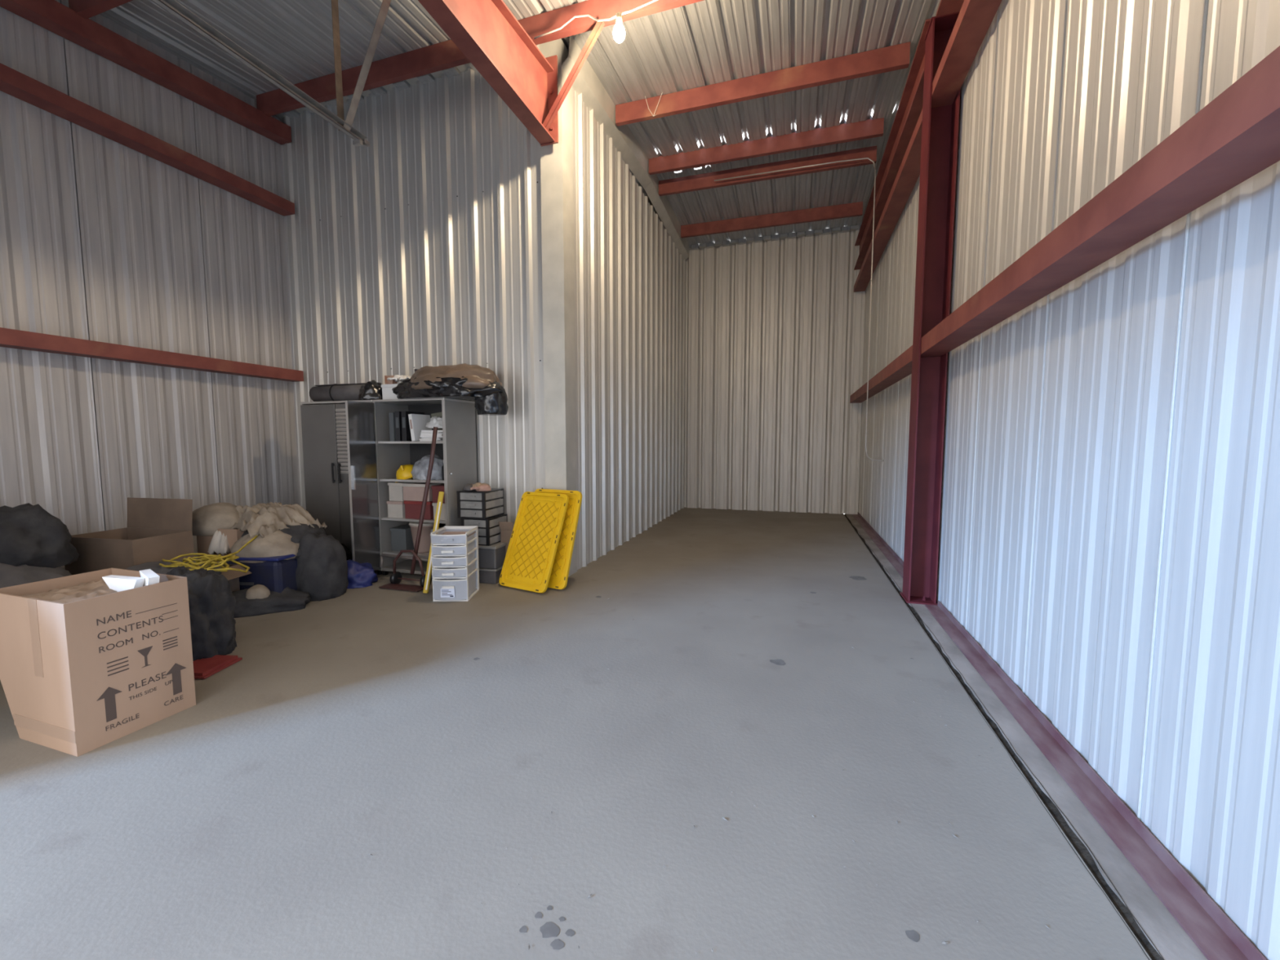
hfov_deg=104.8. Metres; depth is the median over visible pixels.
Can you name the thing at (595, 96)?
trim
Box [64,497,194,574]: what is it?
carton
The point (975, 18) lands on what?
beam
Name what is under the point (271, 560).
bin
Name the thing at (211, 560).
rope
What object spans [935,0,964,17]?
beam
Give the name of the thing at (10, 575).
grey duffel
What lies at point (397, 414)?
ring binder
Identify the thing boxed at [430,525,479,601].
plastic drawer unit
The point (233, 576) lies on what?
cardboard box
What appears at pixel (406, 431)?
ring binder
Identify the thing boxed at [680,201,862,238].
ceiling beam
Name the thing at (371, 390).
bundle
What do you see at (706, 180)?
ceiling beam
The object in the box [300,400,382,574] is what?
locker
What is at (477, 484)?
glove
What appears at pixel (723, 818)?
litter
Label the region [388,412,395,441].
ring binder
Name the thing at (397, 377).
crumpled paper
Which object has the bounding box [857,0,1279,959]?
wall
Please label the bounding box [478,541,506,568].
tote
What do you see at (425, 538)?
plastic bucket
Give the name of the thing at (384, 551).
shelf
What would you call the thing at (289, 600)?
jacket
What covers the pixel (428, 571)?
spirit level
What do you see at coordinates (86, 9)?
ceiling beam
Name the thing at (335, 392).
rolled mat
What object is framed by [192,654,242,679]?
folder
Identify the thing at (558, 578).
lid
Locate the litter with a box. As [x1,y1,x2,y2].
[337,598,1099,959]
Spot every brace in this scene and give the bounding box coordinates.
[151,0,391,146]
[542,17,604,130]
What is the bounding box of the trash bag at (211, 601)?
[165,565,236,661]
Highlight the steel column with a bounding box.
[900,11,959,605]
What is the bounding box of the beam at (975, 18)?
[853,0,1001,292]
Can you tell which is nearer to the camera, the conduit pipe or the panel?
the panel
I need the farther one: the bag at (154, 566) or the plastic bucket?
the plastic bucket
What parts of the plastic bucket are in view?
lid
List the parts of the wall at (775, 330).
panel, panel, panel, panel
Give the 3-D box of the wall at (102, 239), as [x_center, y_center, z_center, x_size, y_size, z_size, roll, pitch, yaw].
[-5.021,-1.506,3.323,0.035,5.250,5.542,1,5,17]
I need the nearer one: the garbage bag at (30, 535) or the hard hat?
the garbage bag at (30, 535)
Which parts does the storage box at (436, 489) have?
lid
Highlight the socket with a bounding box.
[616,12,622,22]
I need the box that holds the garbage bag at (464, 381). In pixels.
[391,363,508,415]
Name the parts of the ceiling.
panel, panel, panel, panel, panel, panel, panel, panel, panel, panel, panel, panel, panel, panel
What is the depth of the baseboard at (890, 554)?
6.46 m
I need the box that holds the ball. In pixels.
[245,584,270,599]
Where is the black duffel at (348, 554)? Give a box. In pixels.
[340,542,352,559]
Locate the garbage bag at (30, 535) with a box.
[0,502,79,568]
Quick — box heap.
[208,501,327,559]
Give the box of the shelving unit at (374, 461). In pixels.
[345,397,476,575]
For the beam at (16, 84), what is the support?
attached to the wall at (102, 239)
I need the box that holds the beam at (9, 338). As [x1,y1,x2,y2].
[0,327,303,382]
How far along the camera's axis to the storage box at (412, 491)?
4.99 m
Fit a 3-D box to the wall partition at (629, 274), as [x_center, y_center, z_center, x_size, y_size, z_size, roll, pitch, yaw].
[0.106,-1.720,7.582,0.037,5.020,5.362,1,5,17]
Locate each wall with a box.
[0,0,301,569]
[280,66,542,525]
[684,229,866,514]
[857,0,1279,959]
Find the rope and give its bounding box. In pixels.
[159,533,259,573]
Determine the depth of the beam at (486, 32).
3.97 m
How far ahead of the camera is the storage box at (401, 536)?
5.14 m
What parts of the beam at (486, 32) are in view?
plate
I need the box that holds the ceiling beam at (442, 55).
[256,0,703,116]
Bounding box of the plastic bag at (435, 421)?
[426,416,442,428]
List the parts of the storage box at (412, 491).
lid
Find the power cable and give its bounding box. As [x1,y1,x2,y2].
[533,0,657,39]
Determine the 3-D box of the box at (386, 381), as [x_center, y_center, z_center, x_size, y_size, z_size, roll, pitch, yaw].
[-2.558,-1.024,5.066,0.100,0.090,0.060,1,5,17]
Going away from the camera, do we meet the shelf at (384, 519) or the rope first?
the rope
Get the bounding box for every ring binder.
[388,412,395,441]
[395,411,402,441]
[400,411,424,441]
[408,413,431,441]
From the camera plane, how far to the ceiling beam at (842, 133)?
6.56 m
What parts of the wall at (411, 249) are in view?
panel, panel, panel, panel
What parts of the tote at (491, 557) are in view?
lid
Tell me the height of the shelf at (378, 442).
0.022 m
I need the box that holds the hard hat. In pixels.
[395,464,413,482]
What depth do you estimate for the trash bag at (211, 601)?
3.12 m
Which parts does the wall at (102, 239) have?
panel, panel, panel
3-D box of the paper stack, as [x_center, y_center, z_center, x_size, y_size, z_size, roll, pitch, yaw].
[-2.041,-0.446,4.990,0.304,0.109,0.299,1,5,17]
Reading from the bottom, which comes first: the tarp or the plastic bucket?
the tarp
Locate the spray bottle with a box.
[441,464,444,479]
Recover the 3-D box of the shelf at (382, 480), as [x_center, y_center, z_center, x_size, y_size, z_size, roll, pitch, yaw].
[-2.209,-0.006,5.137,0.824,0.022,0.432,1,5,17]
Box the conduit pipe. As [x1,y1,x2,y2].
[714,157,884,461]
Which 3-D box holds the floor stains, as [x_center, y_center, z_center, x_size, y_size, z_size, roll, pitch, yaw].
[0.407,1.120,3.397,2.654,0.001,4.314,1,5,17]
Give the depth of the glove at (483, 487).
4.75 m
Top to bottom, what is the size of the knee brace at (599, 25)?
0.725 m
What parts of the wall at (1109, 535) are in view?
panel, panel, panel, panel, panel, panel, panel, panel, panel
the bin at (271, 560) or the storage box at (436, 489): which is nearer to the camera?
the bin at (271, 560)
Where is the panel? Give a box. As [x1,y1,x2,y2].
[498,491,568,593]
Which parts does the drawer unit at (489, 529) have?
post, frame rail, drawer, post, frame rail, drawer, frame rail, frame rail, drawer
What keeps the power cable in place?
attached to the ceiling beam at (442, 55)
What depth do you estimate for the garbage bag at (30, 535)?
3.41 m
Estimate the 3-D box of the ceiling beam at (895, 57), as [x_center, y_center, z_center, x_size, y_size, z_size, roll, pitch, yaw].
[1.190,-4.228,5.320,3.070,0.200,0.060,1,5,17]
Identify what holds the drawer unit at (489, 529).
on the tote at (491, 557)
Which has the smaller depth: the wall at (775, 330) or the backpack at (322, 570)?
the backpack at (322, 570)
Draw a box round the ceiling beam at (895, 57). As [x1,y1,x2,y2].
[615,41,910,126]
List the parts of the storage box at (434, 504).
lid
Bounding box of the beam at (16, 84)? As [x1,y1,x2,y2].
[0,62,294,216]
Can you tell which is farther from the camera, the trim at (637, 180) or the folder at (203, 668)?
the trim at (637, 180)
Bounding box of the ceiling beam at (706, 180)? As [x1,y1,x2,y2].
[658,145,876,195]
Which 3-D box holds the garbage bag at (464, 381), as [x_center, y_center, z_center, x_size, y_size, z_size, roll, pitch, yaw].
[-1.892,-0.894,4.898,1.252,0.501,0.609,1,5,17]
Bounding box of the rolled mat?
[309,382,382,401]
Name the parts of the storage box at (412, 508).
lid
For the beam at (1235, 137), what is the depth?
1.55 m
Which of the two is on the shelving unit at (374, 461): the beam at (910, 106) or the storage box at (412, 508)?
the storage box at (412, 508)
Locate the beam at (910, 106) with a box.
[853,17,931,270]
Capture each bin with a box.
[222,529,299,593]
[479,565,502,583]
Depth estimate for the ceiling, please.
4.90 m
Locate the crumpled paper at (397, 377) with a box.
[386,374,411,382]
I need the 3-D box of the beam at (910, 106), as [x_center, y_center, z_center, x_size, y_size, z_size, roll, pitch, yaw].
[3.226,-3.856,6.531,0.170,0.440,5.080,1,5,17]
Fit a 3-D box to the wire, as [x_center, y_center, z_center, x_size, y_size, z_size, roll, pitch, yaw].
[0.154,-4.233,5.575,0.205,0.242,0.016,1,5,17]
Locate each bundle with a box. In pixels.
[358,379,382,399]
[410,453,443,479]
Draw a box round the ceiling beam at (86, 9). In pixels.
[68,0,132,19]
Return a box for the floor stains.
[473,576,919,949]
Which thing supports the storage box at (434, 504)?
on the shelving unit at (374, 461)
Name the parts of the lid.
panel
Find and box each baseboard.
[852,512,903,577]
[924,600,1266,959]
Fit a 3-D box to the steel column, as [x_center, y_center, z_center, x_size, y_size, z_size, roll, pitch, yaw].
[2.437,-1.303,4.139,0.235,4.711,0.280,1,5,17]
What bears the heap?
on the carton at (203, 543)
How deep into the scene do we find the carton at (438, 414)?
5.09 m
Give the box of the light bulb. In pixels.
[613,12,625,43]
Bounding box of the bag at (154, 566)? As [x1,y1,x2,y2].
[124,560,222,574]
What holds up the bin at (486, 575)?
on the floor
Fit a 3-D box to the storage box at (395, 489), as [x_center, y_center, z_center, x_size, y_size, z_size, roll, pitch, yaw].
[-2.460,0.112,5.197,0.182,0.190,0.312,1,5,17]
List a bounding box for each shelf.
[377,441,443,443]
[379,477,444,483]
[381,516,445,523]
[382,549,429,558]
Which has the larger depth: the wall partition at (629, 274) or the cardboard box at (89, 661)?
the wall partition at (629, 274)
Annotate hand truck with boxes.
[378,426,437,591]
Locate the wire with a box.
[644,92,662,116]
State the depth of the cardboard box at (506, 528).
4.91 m
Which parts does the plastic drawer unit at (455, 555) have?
post, handle, handle, handle, handle, drawer, handle, drawer, drawer, drawer, drawer, frame, tier rail, tier rail, tier rail, tier rail, tier rail, panel, post, post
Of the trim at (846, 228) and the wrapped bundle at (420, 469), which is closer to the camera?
the wrapped bundle at (420, 469)
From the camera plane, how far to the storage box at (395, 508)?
5.07 m
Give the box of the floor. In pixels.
[0,506,1164,959]
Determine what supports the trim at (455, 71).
attached to the wall at (411, 249)
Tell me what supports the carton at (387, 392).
on the shelving unit at (374, 461)
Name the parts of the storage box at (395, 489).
lid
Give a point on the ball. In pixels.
(257, 591)
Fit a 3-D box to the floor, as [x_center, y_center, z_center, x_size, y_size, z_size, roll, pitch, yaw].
[-0.906,1.053,5.537,6.941,0.206,10.750,1,5,17]
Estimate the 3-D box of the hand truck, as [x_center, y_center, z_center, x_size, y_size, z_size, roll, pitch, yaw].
[-2.262,0.257,4.695,0.625,1.522,0.319,1,5,17]
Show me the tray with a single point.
(473, 533)
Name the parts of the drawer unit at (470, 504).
post, frame rail, frame rail, frame rail, drawer, drawer, drawer, frame rail, post, post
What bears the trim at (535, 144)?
attached to the wall at (411, 249)
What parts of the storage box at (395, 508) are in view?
lid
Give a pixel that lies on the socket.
(619, 15)
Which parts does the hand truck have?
toe plate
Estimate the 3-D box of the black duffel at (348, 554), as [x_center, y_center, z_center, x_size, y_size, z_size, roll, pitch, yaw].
[-3.213,0.805,5.047,0.586,0.376,0.383,1,4,7]
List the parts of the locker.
door, handle, panel, handle, door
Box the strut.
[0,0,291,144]
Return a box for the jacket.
[231,586,310,617]
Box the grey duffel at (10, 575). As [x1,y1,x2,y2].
[0,563,71,588]
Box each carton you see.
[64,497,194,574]
[196,528,243,562]
[381,383,398,399]
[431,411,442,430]
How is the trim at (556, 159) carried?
attached to the wall partition at (629, 274)
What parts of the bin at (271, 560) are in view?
handle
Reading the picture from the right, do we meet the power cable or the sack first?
the power cable
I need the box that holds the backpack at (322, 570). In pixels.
[295,532,348,601]
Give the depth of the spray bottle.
4.87 m
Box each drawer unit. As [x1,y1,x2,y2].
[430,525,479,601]
[457,488,504,519]
[461,513,507,546]
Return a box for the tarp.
[346,559,377,588]
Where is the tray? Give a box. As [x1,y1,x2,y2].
[441,531,475,537]
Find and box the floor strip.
[844,513,1207,959]
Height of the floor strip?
0.054 m
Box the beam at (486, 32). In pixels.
[417,0,558,146]
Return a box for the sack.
[188,502,239,536]
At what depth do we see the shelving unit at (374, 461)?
4.96 m
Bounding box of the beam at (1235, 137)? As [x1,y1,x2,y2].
[849,45,1279,403]
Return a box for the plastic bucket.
[408,521,434,552]
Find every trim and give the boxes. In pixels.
[275,44,538,119]
[529,132,545,489]
[538,38,577,576]
[558,35,689,259]
[624,162,669,235]
[688,224,861,250]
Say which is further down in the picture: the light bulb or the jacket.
the jacket
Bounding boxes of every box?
[0,568,195,756]
[221,564,251,591]
[384,375,397,384]
[386,500,405,518]
[387,481,409,501]
[390,524,413,551]
[401,482,444,502]
[404,500,433,519]
[431,484,444,502]
[431,502,445,519]
[498,521,513,555]
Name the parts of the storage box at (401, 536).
lid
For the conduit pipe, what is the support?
attached to the wall at (1109, 535)
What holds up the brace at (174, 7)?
hanging from the ceiling
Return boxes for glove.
[462,484,475,490]
[470,484,491,491]
[471,482,482,486]
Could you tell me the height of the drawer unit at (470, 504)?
0.261 m
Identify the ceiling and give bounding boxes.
[99,0,940,245]
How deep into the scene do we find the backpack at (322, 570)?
4.29 m
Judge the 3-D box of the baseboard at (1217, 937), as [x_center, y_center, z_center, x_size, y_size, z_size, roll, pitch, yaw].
[1.710,1.218,1.767,0.105,0.051,5.000,1,5,17]
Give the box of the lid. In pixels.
[534,488,582,589]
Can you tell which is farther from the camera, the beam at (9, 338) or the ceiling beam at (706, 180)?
the ceiling beam at (706, 180)
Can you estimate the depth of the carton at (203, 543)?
4.33 m
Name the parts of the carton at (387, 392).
lid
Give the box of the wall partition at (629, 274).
[572,88,685,569]
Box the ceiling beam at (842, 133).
[648,117,884,174]
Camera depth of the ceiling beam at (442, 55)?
4.70 m
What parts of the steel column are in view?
plate, cap plate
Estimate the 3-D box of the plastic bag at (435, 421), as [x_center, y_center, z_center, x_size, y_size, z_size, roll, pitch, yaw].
[-2.035,-0.580,4.968,0.259,0.120,0.211,1,5,17]
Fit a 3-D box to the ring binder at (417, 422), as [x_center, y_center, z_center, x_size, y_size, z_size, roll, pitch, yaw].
[-2.244,-0.534,5.056,0.073,0.273,0.266,1,5,17]
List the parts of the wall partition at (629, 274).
panel, panel, panel, panel, panel, panel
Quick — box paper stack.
[418,430,443,441]
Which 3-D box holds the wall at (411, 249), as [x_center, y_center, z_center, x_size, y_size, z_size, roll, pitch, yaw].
[-2.840,-1.661,5.516,3.840,5.220,0.037,1,5,17]

